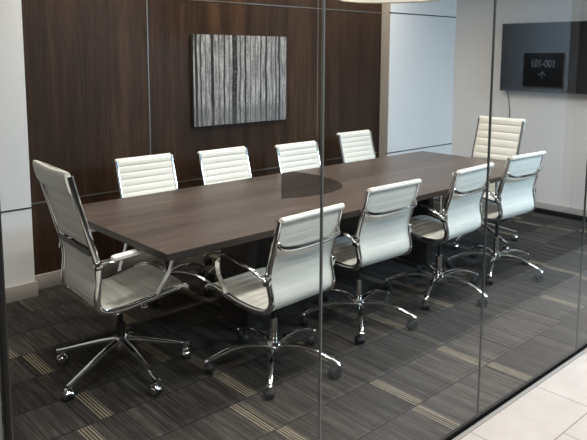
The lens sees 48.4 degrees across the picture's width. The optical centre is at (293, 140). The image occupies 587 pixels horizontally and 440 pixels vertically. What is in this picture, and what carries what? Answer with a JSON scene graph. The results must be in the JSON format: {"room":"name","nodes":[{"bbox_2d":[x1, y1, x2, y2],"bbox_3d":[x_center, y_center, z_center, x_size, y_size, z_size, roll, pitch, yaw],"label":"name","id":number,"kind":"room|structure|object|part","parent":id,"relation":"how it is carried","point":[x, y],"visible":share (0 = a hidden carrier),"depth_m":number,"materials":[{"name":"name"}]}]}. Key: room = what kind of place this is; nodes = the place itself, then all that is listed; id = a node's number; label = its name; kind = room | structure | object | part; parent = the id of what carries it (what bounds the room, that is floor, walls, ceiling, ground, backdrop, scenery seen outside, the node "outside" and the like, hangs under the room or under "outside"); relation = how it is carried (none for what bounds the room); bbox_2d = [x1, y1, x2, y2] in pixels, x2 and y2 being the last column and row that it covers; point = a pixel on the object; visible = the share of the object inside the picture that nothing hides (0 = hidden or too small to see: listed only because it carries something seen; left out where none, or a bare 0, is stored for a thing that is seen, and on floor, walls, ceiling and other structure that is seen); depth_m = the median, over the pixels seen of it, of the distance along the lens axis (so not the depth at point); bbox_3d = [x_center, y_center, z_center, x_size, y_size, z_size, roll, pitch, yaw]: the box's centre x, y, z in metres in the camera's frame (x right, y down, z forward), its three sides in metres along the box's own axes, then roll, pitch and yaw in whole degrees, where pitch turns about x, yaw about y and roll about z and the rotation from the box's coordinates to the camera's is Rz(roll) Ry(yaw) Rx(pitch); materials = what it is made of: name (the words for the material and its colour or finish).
{"room":"office","nodes":[
{"label":"office","id":0,"kind":"room"},
{"bbox_2d":[1,207,31,212],"bbox_3d":[-2.631,0.546,3.463,2.469,0.010,0.012,-7,10,-42],"label":"trim","id":1,"kind":"structure","parent":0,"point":[28,207],"depth_m":4.22,"materials":[{"name":"grey metal"}]},
{"bbox_2d":[0,0,34,287],"bbox_3d":[-2.731,-0.237,3.472,2.467,2.750,0.311,-7,10,-42],"label":"wall","id":2,"kind":"structure","parent":0,"point":[15,191],"depth_m":4.17,"materials":[{"name":"white paint"}]},
{"bbox_2d":[21,0,381,274],"bbox_3d":[-0.515,-0.501,5.561,3.844,2.750,0.200,-7,10,-42],"label":"wall","id":3,"kind":"structure","parent":0,"point":[86,61],"depth_m":4.93,"materials":[{"name":"brown wood"}]},
{"bbox_2d":[5,281,37,303],"bbox_3d":[-2.620,1.091,3.527,2.479,0.102,0.018,-7,10,-42],"label":"baseboard","id":4,"kind":"structure","parent":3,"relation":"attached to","point":[30,289],"depth_m":4.28,"materials":[{"name":"beige paint"}]},
{"bbox_2d":[35,253,161,289],"bbox_3d":[-0.449,0.822,5.652,3.640,0.102,0.016,-7,10,-42],"label":"baseboard","id":5,"kind":"structure","parent":3,"relation":"attached to","point":[45,280],"depth_m":4.80,"materials":[{"name":"beige paint"}]},
{"bbox_2d":[146,0,150,154],"bbox_3d":[-1.089,-0.468,4.902,0.010,2.650,0.013,-7,10,-42],"label":"trim","id":6,"kind":"structure","parent":3,"relation":"attached to","point":[146,0],"depth_m":4.90,"materials":[{"name":"metal"}]},
{"bbox_2d":[31,152,378,204],"bbox_3d":[-0.454,0.277,5.589,3.640,0.010,0.014,-7,10,-42],"label":"trim","id":7,"kind":"structure","parent":3,"relation":"attached to","point":[375,152],"depth_m":5.17,"materials":[{"name":"metal"}]},
{"bbox_2d":[191,34,285,126],"bbox_3d":[-0.437,-0.508,5.469,0.975,0.727,0.038,-7,10,-42],"label":"picture","id":8,"kind":"object","parent":3,"relation":"attached to","point":[235,79],"visible":1,"depth_m":5.42,"materials":[{"name":"grey wood"}]},
{"bbox_2d":[195,0,381,13],"bbox_3d":[-0.449,-1.135,5.404,3.640,0.010,0.014,-7,10,-42],"label":"trim","id":9,"kind":"structure","parent":3,"relation":"attached to","point":[195,0],"depth_m":5.71,"materials":[{"name":"metal"}]},
{"bbox_2d":[317,0,318,139],"bbox_3d":[0.221,-0.619,6.093,0.010,2.650,0.013,-7,10,-42],"label":"trim","id":10,"kind":"structure","parent":3,"relation":"attached to","point":[318,0],"depth_m":6.08,"materials":[{"name":"metal"}]},
{"bbox_2d":[0,197,586,439],"bbox_3d":[0.412,1.097,4.162,16.000,0.050,3.610,-7,10,-42],"label":"floor","id":11,"kind":"structure","parent":0,"point":[403,383],"depth_m":3.44,"materials":[{"name":"carpet"}]},
{"bbox_2d":[0,204,13,439],"bbox_3d":[-0.636,0.043,1.385,0.014,2.750,0.020,-7,10,-42],"label":"mullion","id":12,"kind":"structure","parent":11,"relation":"on","point":[4,350],"depth_m":1.44,"materials":[{"name":"black metal"}]},
{"bbox_2d":[33,160,191,401],"bbox_3d":[-0.853,0.637,3.252,0.702,1.087,0.679,-6,10,-39],"label":"chair","id":13,"kind":"object","parent":11,"relation":"on","point":[119,292],"visible":0.94,"depth_m":3.18,"materials":[{"name":"white leather"}]},
{"bbox_3d":[-1.082,0.298,3.090,0.110,0.371,0.426,-6,10,-39],"label":"backrest","id":14,"kind":"part","parent":13,"relation":"part of","materials":[{"name":"white leather"}]},
{"bbox_3d":[-1.033,0.637,3.176,0.028,0.227,0.405,-6,10,-39],"label":"backrest","id":15,"kind":"part","parent":13,"relation":"part of","materials":[{"name":"white leather"}]},
{"bbox_3d":[-1.063,1.047,3.355,0.334,0.112,0.036,2,8,10],"label":"leg","id":16,"kind":"part","parent":13,"relation":"part of","materials":[{"name":"silver metal"}]},
{"bbox_3d":[-0.967,1.074,3.155,0.036,0.113,0.334,4,8,28],"label":"leg","id":17,"kind":"part","parent":13,"relation":"part of","materials":[{"name":"silver metal"}]},
{"bbox_3d":[-1.053,0.601,3.470,0.384,0.261,0.072,-6,10,-39],"label":"armrest","id":18,"kind":"part","parent":13,"relation":"part of","materials":[{"name":"silver metal"}]},
{"bbox_3d":[-1.031,0.431,3.424,0.602,0.688,0.020,-6,10,-39],"label":"rail","id":19,"kind":"part","parent":13,"relation":"part of","materials":[{"name":"silver metal"}]},
{"bbox_3d":[-0.855,0.747,3.336,0.474,0.068,0.405,-6,10,-39],"label":"seat","id":20,"kind":"part","parent":13,"relation":"part of","materials":[{"name":"white leather"}]},
{"bbox_3d":[-0.765,0.475,3.099,0.602,0.688,0.020,-6,10,-39],"label":"rail","id":21,"kind":"part","parent":13,"relation":"part of","materials":[{"name":"silver metal"}]},
{"bbox_3d":[-0.901,1.028,3.507,0.036,0.113,0.334,-1,8,-7],"label":"leg","id":22,"kind":"part","parent":13,"relation":"part of","materials":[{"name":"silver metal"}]},
{"bbox_3d":[-0.748,0.651,3.096,0.384,0.261,0.072,-6,10,-39],"label":"armrest","id":23,"kind":"part","parent":13,"relation":"part of","materials":[{"name":"silver metal"}]},
{"bbox_3d":[-0.745,1.071,3.184,0.036,0.113,0.334,-7,10,-43],"label":"leg","id":24,"kind":"part","parent":13,"relation":"part of","materials":[{"name":"silver metal"}]},
{"bbox_3d":[-0.705,1.043,3.402,0.334,0.113,0.036,-3,8,-25],"label":"leg","id":25,"kind":"part","parent":13,"relation":"part of","materials":[{"name":"silver metal"}]},
{"bbox_2d":[114,153,213,307],"bbox_3d":[-0.874,0.576,4.467,0.680,0.893,0.680,-7,10,-42],"label":"chair","id":26,"kind":"object","parent":11,"relation":"on","point":[149,174],"visible":0.29,"depth_m":4.54,"materials":[{"name":"white leather"}]},
{"bbox_3d":[-1.028,0.408,4.273,0.020,0.487,0.551,-7,10,-42],"label":"rail","id":27,"kind":"part","parent":26,"relation":"part of","materials":[{"name":"silver metal"}]},
{"bbox_3d":[-1.018,0.346,4.576,0.436,0.447,0.088,-7,10,-42],"label":"backrest","id":28,"kind":"part","parent":26,"relation":"part of","materials":[{"name":"white leather"}]},
{"bbox_3d":[-0.982,0.903,4.647,0.036,0.084,0.333,-5,9,-34],"label":"leg","id":29,"kind":"part","parent":26,"relation":"part of","materials":[{"name":"silver metal"}]},
{"bbox_3d":[-0.709,0.371,4.562,0.020,0.487,0.551,-7,10,-42],"label":"rail","id":30,"kind":"part","parent":26,"relation":"part of","materials":[{"name":"silver metal"}]},
{"bbox_3d":[-0.756,0.904,4.641,0.036,0.084,0.333,6,9,37],"label":"leg","id":31,"kind":"part","parent":26,"relation":"part of","materials":[{"name":"silver metal"}]},
{"bbox_3d":[-0.691,0.933,4.426,0.333,0.084,0.036,3,8,19],"label":"leg","id":32,"kind":"part","parent":26,"relation":"part of","materials":[{"name":"silver metal"}]},
{"bbox_2d":[197,146,251,281],"bbox_3d":[-0.374,0.536,4.792,0.666,0.893,0.686,-7,10,-42],"label":"chair","id":33,"kind":"object","parent":11,"relation":"on","point":[225,164],"visible":0.29,"depth_m":4.92,"materials":[{"name":"white leather"}]},
{"bbox_3d":[-0.518,0.362,4.643,0.020,0.487,0.551,-7,10,-42],"label":"rail","id":34,"kind":"part","parent":33,"relation":"part of","materials":[{"name":"silver metal"}]},
{"bbox_3d":[-0.536,0.866,4.941,0.333,0.084,0.036,4,8,25],"label":"leg","id":35,"kind":"part","parent":33,"relation":"part of","materials":[{"name":"silver metal"}]},
{"bbox_3d":[-0.495,0.895,4.721,0.036,0.084,0.333,7,10,43],"label":"leg","id":36,"kind":"part","parent":33,"relation":"part of","materials":[{"name":"silver metal"}]},
{"bbox_3d":[-0.507,0.299,4.946,0.436,0.447,0.088,-7,10,-42],"label":"backrest","id":37,"kind":"part","parent":33,"relation":"part of","materials":[{"name":"white leather"}]},
{"bbox_3d":[-0.199,0.325,4.932,0.020,0.487,0.551,-7,10,-42],"label":"rail","id":38,"kind":"part","parent":33,"relation":"part of","materials":[{"name":"silver metal"}]},
{"bbox_2d":[204,203,344,399],"bbox_3d":[-0.095,0.735,3.353,0.682,0.873,0.673,7,10,44],"label":"chair","id":39,"kind":"object","parent":11,"relation":"on","point":[290,275],"visible":0.98,"depth_m":3.20,"materials":[{"name":"white leather"}]},
{"bbox_3d":[-0.287,1.079,3.320,0.333,0.084,0.036,-2,8,-16],"label":"leg","id":40,"kind":"part","parent":39,"relation":"part of","materials":[{"name":"silver metal"}]},
{"bbox_3d":[-0.244,0.675,3.122,0.353,0.235,0.072,7,10,44],"label":"armrest","id":41,"kind":"part","parent":39,"relation":"part of","materials":[{"name":"silver metal"}]},
{"bbox_3d":[-0.253,0.577,3.155,0.551,0.487,0.020,7,10,44],"label":"rail","id":42,"kind":"part","parent":39,"relation":"part of","materials":[{"name":"silver metal"}]},
{"bbox_3d":[-0.211,1.051,3.532,0.036,0.084,0.333,-5,9,-34],"label":"leg","id":43,"kind":"part","parent":39,"relation":"part of","materials":[{"name":"silver metal"}]},
{"bbox_3d":[-0.129,0.760,3.361,0.463,0.054,0.412,7,10,44],"label":"seat","id":44,"kind":"part","parent":39,"relation":"part of","materials":[{"name":"white leather"}]},
{"bbox_3d":[-0.107,1.097,3.183,0.036,0.084,0.333,0,7,1],"label":"leg","id":45,"kind":"part","parent":39,"relation":"part of","materials":[{"name":"silver metal"}]},
{"bbox_3d":[0.015,1.053,3.526,0.036,0.084,0.333,6,9,37],"label":"leg","id":46,"kind":"part","parent":39,"relation":"part of","materials":[{"name":"silver metal"}]},
{"bbox_3d":[0.056,0.556,3.154,0.088,0.447,0.436,7,10,44],"label":"backrest","id":47,"kind":"part","parent":39,"relation":"part of","materials":[{"name":"white leather"}]},
{"bbox_3d":[0.079,1.081,3.311,0.333,0.084,0.036,3,8,19],"label":"leg","id":48,"kind":"part","parent":39,"relation":"part of","materials":[{"name":"silver metal"}]},
{"bbox_3d":[0.047,0.538,3.463,0.551,0.487,0.020,7,10,44],"label":"rail","id":49,"kind":"part","parent":39,"relation":"part of","materials":[{"name":"silver metal"}]},
{"bbox_3d":[0.093,0.631,3.468,0.353,0.235,0.072,7,10,44],"label":"armrest","id":50,"kind":"part","parent":39,"relation":"part of","materials":[{"name":"silver metal"}]},
{"bbox_2d":[275,141,319,172],"bbox_3d":[0.176,0.488,5.170,0.681,0.893,0.676,-7,10,-42],"label":"chair","id":51,"kind":"object","parent":11,"relation":"on","point":[290,157],"visible":0.16,"depth_m":5.26,"materials":[{"name":"white leather"}]},
{"bbox_3d":[0.043,0.318,4.990,0.020,0.487,0.551,-7,10,-42],"label":"rail","id":52,"kind":"part","parent":51,"relation":"part of","materials":[{"name":"silver metal"}]},
{"bbox_3d":[0.361,0.282,5.280,0.020,0.487,0.551,-7,10,-42],"label":"rail","id":53,"kind":"part","parent":51,"relation":"part of","materials":[{"name":"silver metal"}]},
{"bbox_2d":[82,151,541,334],"bbox_3d":[0.308,0.662,4.435,3.380,0.741,1.146,-7,10,-42],"label":"conference table","id":54,"kind":"object","parent":11,"relation":"on","point":[237,218],"visible":0.74,"depth_m":3.87,"materials":[{"name":"brown wood"}]},
{"bbox_3d":[0.308,0.543,4.420,1.640,0.380,0.024,-7,10,-42],"label":"modesty panel","id":55,"kind":"part","parent":54,"relation":"part of","materials":[{"name":"brown wood"}]},
{"bbox_2d":[336,130,375,162],"bbox_3d":[0.764,0.387,5.968,0.684,0.893,0.675,-7,10,-42],"label":"chair","id":56,"kind":"object","parent":11,"relation":"on","point":[354,146],"visible":0.23,"depth_m":6.08,"materials":[{"name":"white leather"}]},
{"bbox_3d":[0.585,0.214,5.806,0.020,0.487,0.551,-7,10,-42],"label":"rail","id":57,"kind":"part","parent":56,"relation":"part of","materials":[{"name":"silver metal"}]},
{"bbox_3d":[0.903,0.177,6.095,0.020,0.487,0.551,-7,10,-42],"label":"rail","id":58,"kind":"part","parent":56,"relation":"part of","materials":[{"name":"silver metal"}]},
{"bbox_2d":[301,179,421,344],"bbox_3d":[0.390,0.652,3.934,0.681,0.891,0.676,-6,10,-41],"label":"chair","id":59,"kind":"object","parent":11,"relation":"on","point":[383,230],"visible":0.85,"depth_m":3.75,"materials":[{"name":"white leather"}]},
{"bbox_3d":[0.205,1.004,3.906,0.333,0.084,0.036,-2,8,-15],"label":"leg","id":60,"kind":"part","parent":59,"relation":"part of","materials":[{"name":"silver metal"}]},
{"bbox_3d":[0.284,0.977,4.116,0.036,0.084,0.333,-5,9,-33],"label":"leg","id":61,"kind":"part","parent":59,"relation":"part of","materials":[{"name":"silver metal"}]},
{"bbox_3d":[0.232,0.581,3.715,0.072,0.235,0.353,-6,10,-41],"label":"armrest","id":62,"kind":"part","parent":59,"relation":"part of","materials":[{"name":"silver metal"}]},
{"bbox_3d":[0.227,0.483,3.749,0.020,0.487,0.551,-6,10,-41],"label":"rail","id":63,"kind":"part","parent":59,"relation":"part of","materials":[{"name":"silver metal"}]},
{"bbox_3d":[0.382,1.023,3.766,0.036,0.084,0.333,1,7,2],"label":"leg","id":64,"kind":"part","parent":59,"relation":"part of","materials":[{"name":"silver metal"}]},
{"bbox_3d":[0.366,0.667,3.943,0.412,0.054,0.463,-6,10,-41],"label":"seat","id":65,"kind":"part","parent":59,"relation":"part of","materials":[{"name":"white leather"}]},
{"bbox_3d":[0.510,0.979,4.106,0.036,0.084,0.333,6,9,38],"label":"leg","id":66,"kind":"part","parent":59,"relation":"part of","materials":[{"name":"silver metal"}]},
{"bbox_3d":[0.553,0.448,4.030,0.020,0.487,0.551,-6,10,-41],"label":"rail","id":67,"kind":"part","parent":59,"relation":"part of","materials":[{"name":"silver metal"}]},
{"bbox_3d":[0.535,0.465,3.721,0.436,0.447,0.088,-6,10,-41],"label":"backrest","id":68,"kind":"part","parent":59,"relation":"part of","materials":[{"name":"white leather"}]},
{"bbox_3d":[0.571,1.008,3.890,0.333,0.084,0.036,3,8,20],"label":"leg","id":69,"kind":"part","parent":59,"relation":"part of","materials":[{"name":"silver metal"}]},
{"bbox_2d":[384,162,493,309],"bbox_3d":[1.005,0.592,4.362,0.666,0.903,0.687,7,10,44],"label":"chair","id":70,"kind":"object","parent":11,"relation":"on","point":[461,214],"visible":0.81,"depth_m":4.26,"materials":[{"name":"white leather"}]},
{"bbox_3d":[0.791,0.935,4.452,0.333,0.084,0.036,1,8,7],"label":"leg","id":71,"kind":"part","parent":70,"relation":"part of","materials":[{"name":"silver metal"}]},
{"bbox_3d":[0.947,0.914,4.615,0.036,0.084,0.333,-1,8,-10],"label":"leg","id":72,"kind":"part","parent":70,"relation":"part of","materials":[{"name":"silver metal"}]},
{"bbox_3d":[0.899,0.961,4.255,0.036,0.084,0.333,4,8,25],"label":"leg","id":73,"kind":"part","parent":70,"relation":"part of","materials":[{"name":"silver metal"}]},
{"bbox_3d":[0.821,0.509,4.189,0.353,0.235,0.072,7,10,44],"label":"armrest","id":74,"kind":"part","parent":70,"relation":"part of","materials":[{"name":"silver metal"}]},
{"bbox_3d":[0.812,0.411,4.223,0.551,0.487,0.020,7,10,44],"label":"rail","id":75,"kind":"part","parent":70,"relation":"part of","materials":[{"name":"silver metal"}]},
{"bbox_3d":[0.938,0.594,4.427,0.463,0.054,0.412,7,10,44],"label":"seat","id":76,"kind":"part","parent":70,"relation":"part of","materials":[{"name":"white leather"}]},
{"bbox_3d":[1.115,0.373,4.528,0.551,0.487,0.020,7,10,44],"label":"rail","id":77,"kind":"part","parent":70,"relation":"part of","materials":[{"name":"silver metal"}]},
{"bbox_3d":[1.151,0.928,4.518,0.333,0.084,0.036,-4,8,-28],"label":"leg","id":78,"kind":"part","parent":70,"relation":"part of","materials":[{"name":"silver metal"}]},
{"bbox_3d":[1.161,0.466,4.532,0.353,0.235,0.072,7,10,44],"label":"armrest","id":79,"kind":"part","parent":70,"relation":"part of","materials":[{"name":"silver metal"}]},
{"bbox_3d":[1.121,0.957,4.296,0.333,0.084,0.036,7,10,43],"label":"leg","id":80,"kind":"part","parent":70,"relation":"part of","materials":[{"name":"silver metal"}]},
{"bbox_3d":[1.121,0.390,4.219,0.088,0.447,0.436,7,10,44],"label":"backrest","id":81,"kind":"part","parent":70,"relation":"part of","materials":[{"name":"white leather"}]},
{"bbox_2d":[439,115,525,250],"bbox_3d":[1.583,0.354,5.581,0.693,1.065,0.695,-7,10,-42],"label":"chair","id":82,"kind":"object","parent":11,"relation":"on","point":[506,133],"visible":0.34,"depth_m":5.68,"materials":[{"name":"white leather"}]},
{"bbox_3d":[1.466,0.161,5.736,0.602,0.688,0.020,-7,10,-42],"label":"rail","id":83,"kind":"part","parent":82,"relation":"part of","materials":[{"name":"silver metal"}]},
{"bbox_3d":[1.462,0.775,5.517,0.334,0.113,0.036,-7,10,-44],"label":"leg","id":84,"kind":"part","parent":82,"relation":"part of","materials":[{"name":"silver metal"}]},
{"bbox_3d":[1.565,0.485,5.583,0.474,0.068,0.405,-7,10,-42],"label":"seat","id":85,"kind":"part","parent":82,"relation":"part of","materials":[{"name":"white leather"}]},
{"bbox_3d":[1.735,0.338,5.720,0.028,0.227,0.405,-7,10,-42],"label":"backrest","id":86,"kind":"part","parent":82,"relation":"part of","materials":[{"name":"white leather"}]},
{"bbox_3d":[1.683,0.780,5.481,0.036,0.113,0.334,-3,8,-26],"label":"leg","id":87,"kind":"part","parent":82,"relation":"part of","materials":[{"name":"silver metal"}]},
{"bbox_3d":[1.785,-0.011,5.719,0.110,0.371,0.426,-7,10,-42],"label":"backrest","id":88,"kind":"part","parent":82,"relation":"part of","materials":[{"name":"white leather"}]},
{"bbox_3d":[1.786,0.755,5.677,0.334,0.113,0.036,-1,8,-8],"label":"leg","id":89,"kind":"part","parent":82,"relation":"part of","materials":[{"name":"silver metal"}]},
{"bbox_3d":[1.751,0.202,5.428,0.602,0.688,0.020,-7,10,-42],"label":"rail","id":90,"kind":"part","parent":82,"relation":"part of","materials":[{"name":"silver metal"}]},
{"bbox_2d":[446,151,545,284],"bbox_3d":[1.537,0.525,4.840,0.680,0.917,0.681,-6,10,-39],"label":"chair","id":91,"kind":"object","parent":11,"relation":"on","point":[515,194],"visible":0.79,"depth_m":4.71,"materials":[{"name":"white leather"}]},
{"bbox_3d":[1.321,0.878,4.908,0.333,0.084,0.036,1,7,5],"label":"leg","id":92,"kind":"part","parent":91,"relation":"part of","materials":[{"name":"silver metal"}]},
{"bbox_3d":[1.471,0.856,5.076,0.036,0.084,0.333,-1,8,-12],"label":"leg","id":93,"kind":"part","parent":91,"relation":"part of","materials":[{"name":"silver metal"}]},
{"bbox_3d":[1.436,0.903,4.714,0.036,0.084,0.333,3,8,23],"label":"leg","id":94,"kind":"part","parent":91,"relation":"part of","materials":[{"name":"silver metal"}]},
{"bbox_3d":[1.321,0.432,4.683,0.072,0.235,0.353,-6,10,-39],"label":"armrest","id":95,"kind":"part","parent":91,"relation":"part of","materials":[{"name":"silver metal"}]},
{"bbox_3d":[1.318,0.335,4.717,0.020,0.486,0.551,-6,10,-39],"label":"rail","id":96,"kind":"part","parent":91,"relation":"part of","materials":[{"name":"silver metal"}]},
{"bbox_3d":[1.461,0.519,4.907,0.412,0.054,0.463,-6,10,-39],"label":"seat","id":97,"kind":"part","parent":91,"relation":"part of","materials":[{"name":"white leather"}]},
{"bbox_3d":[1.651,0.300,4.990,0.020,0.486,0.551,-6,10,-39],"label":"rail","id":98,"kind":"part","parent":91,"relation":"part of","materials":[{"name":"silver metal"}]},
{"bbox_3d":[1.679,0.869,4.986,0.333,0.084,0.036,-4,9,-30],"label":"leg","id":99,"kind":"part","parent":91,"relation":"part of","materials":[{"name":"silver metal"}]},
{"bbox_3d":[1.696,0.394,4.989,0.072,0.235,0.353,-6,10,-39],"label":"armrest","id":100,"kind":"part","parent":91,"relation":"part of","materials":[{"name":"silver metal"}]},
{"bbox_3d":[1.625,0.318,4.682,0.436,0.447,0.088,-6,10,-39],"label":"backrest","id":101,"kind":"part","parent":91,"relation":"part of","materials":[{"name":"white leather"}]},
{"bbox_3d":[1.657,0.898,4.763,0.333,0.084,0.036,7,10,41],"label":"leg","id":102,"kind":"part","parent":91,"relation":"part of","materials":[{"name":"silver metal"}]},
{"bbox_2d":[318,0,324,439],"bbox_3d":[0.091,-0.051,2.043,0.006,2.728,0.009,-7,10,-42],"label":"trim","id":103,"kind":"structure","parent":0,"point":[323,1],"depth_m":2.08,"materials":[{"name":"grey metal"}]},
{"bbox_2d":[379,0,456,157],"bbox_3d":[1.306,-0.701,7.142,1.204,2.750,0.311,-7,10,-42],"label":"wall","id":104,"kind":"structure","parent":0,"point":[418,51],"depth_m":6.94,"materials":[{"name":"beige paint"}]},
{"bbox_2d":[451,0,586,209],"bbox_3d":[2.716,-0.613,6.515,0.120,2.750,3.149,-7,10,-42],"label":"wall","id":105,"kind":"structure","parent":0,"point":[556,123],"depth_m":6.78,"materials":[{"name":"white paint"}]},
{"bbox_2d":[386,143,451,153],"bbox_3d":[1.387,0.085,7.114,1.156,0.010,0.012,-7,10,-42],"label":"trim","id":106,"kind":"structure","parent":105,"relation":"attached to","point":[448,143],"depth_m":7.08,"materials":[{"name":"grey metal"}]},
{"bbox_2d":[390,12,455,17],"bbox_3d":[1.392,-1.327,6.930,1.156,0.010,0.012,-7,10,-42],"label":"trim","id":107,"kind":"structure","parent":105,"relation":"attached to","point":[390,12],"depth_m":6.89,"materials":[{"name":"grey metal"}]},
{"bbox_2d":[476,0,496,416],"bbox_3d":[0.816,-0.134,2.703,0.006,2.728,0.009,-7,10,-42],"label":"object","id":108,"kind":"structure","parent":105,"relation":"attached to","point":[495,1],"depth_m":2.75,"materials":[{"name":"grey metal"}]},
{"bbox_2d":[439,341,586,439],"bbox_3d":[1.537,1.146,3.544,5.898,0.022,0.021,-7,10,-42],"label":"trim","id":109,"kind":"structure","parent":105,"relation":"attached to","point":[518,390],"depth_m":3.07,"materials":[{"name":"black metal"}]},
{"bbox_2d":[452,348,586,439],"bbox_3d":[1.550,1.156,3.531,5.898,0.005,0.018,-7,10,-42],"label":"trim","id":110,"kind":"structure","parent":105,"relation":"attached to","point":[578,355],"depth_m":3.08,"materials":[{"name":"beige paint"}]},
{"bbox_2d":[500,21,586,93],"bbox_3d":[2.621,-0.815,6.439,0.086,0.694,1.224,-7,10,-42],"label":"television","id":111,"kind":"object","parent":105,"relation":"attached to","point":[547,57],"visible":1,"depth_m":6.50,"materials":[{"name":"black plastic"}]},
{"bbox_2d":[533,207,586,221],"bbox_3d":[2.728,0.753,6.518,0.059,0.040,2.770,-7,10,-42],"label":"trim","id":112,"kind":"structure","parent":105,"relation":"attached to","point":[537,210],"depth_m":6.55,"materials":[{"name":"black"}]},
{"bbox_2d":[536,201,586,216],"bbox_3d":[2.759,0.720,6.535,0.016,0.102,2.818,-7,10,-42],"label":"baseboard","id":113,"kind":"structure","parent":105,"relation":"attached to","point":[559,208],"depth_m":6.59,"materials":[{"name":"beige paint"}]},
{"bbox_2d":[575,163,586,350],"bbox_3d":[1.530,-0.216,3.351,0.006,2.728,0.009,-7,10,-42],"label":"trim","id":114,"kind":"structure","parent":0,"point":[585,195],"depth_m":3.46,"materials":[{"name":"grey metal"}]},
{"bbox_3d":[0.102,-1.732,3.996,16.200,0.100,3.279,-7,10,-42],"label":"ceiling","id":115,"kind":"structure","parent":0,"visible":0},
{"bbox_2d":[339,0,436,3],"bbox_3d":[0.666,-1.359,4.497,0.716,0.765,0.716,-7,10,-42],"label":"pendant lamp","id":116,"kind":"object","parent":115,"relation":"hanging from","point":[353,1],"visible":1,"depth_m":4.82,"materials":[{"name":"beige fabric"}]},
{"bbox_2d":[350,0,421,1],"bbox_3d":[0.664,-0.994,4.545,0.698,0.006,0.698,-7,10,-42],"label":"diffuser","id":117,"kind":"object","parent":116,"relation":"attached to","point":[350,0],"depth_m":4.78,"materials":[{"name":"white plastic"}]},
{"bbox_3d":[-2.725,0.010,1.582,0.100,2.750,3.129,-7,10,-42],"label":"wall","id":118,"kind":"structure","parent":0,"visible":0},
{"bbox_2d":[0,395,2,439],"bbox_3d":[-1.142,0.250,0.946,1.342,2.450,0.032,-7,10,-42],"label":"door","id":119,"kind":"structure","parent":118,"relation":"in","point":[1,430],"depth_m":1.45,"materials":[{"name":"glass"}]}
]}

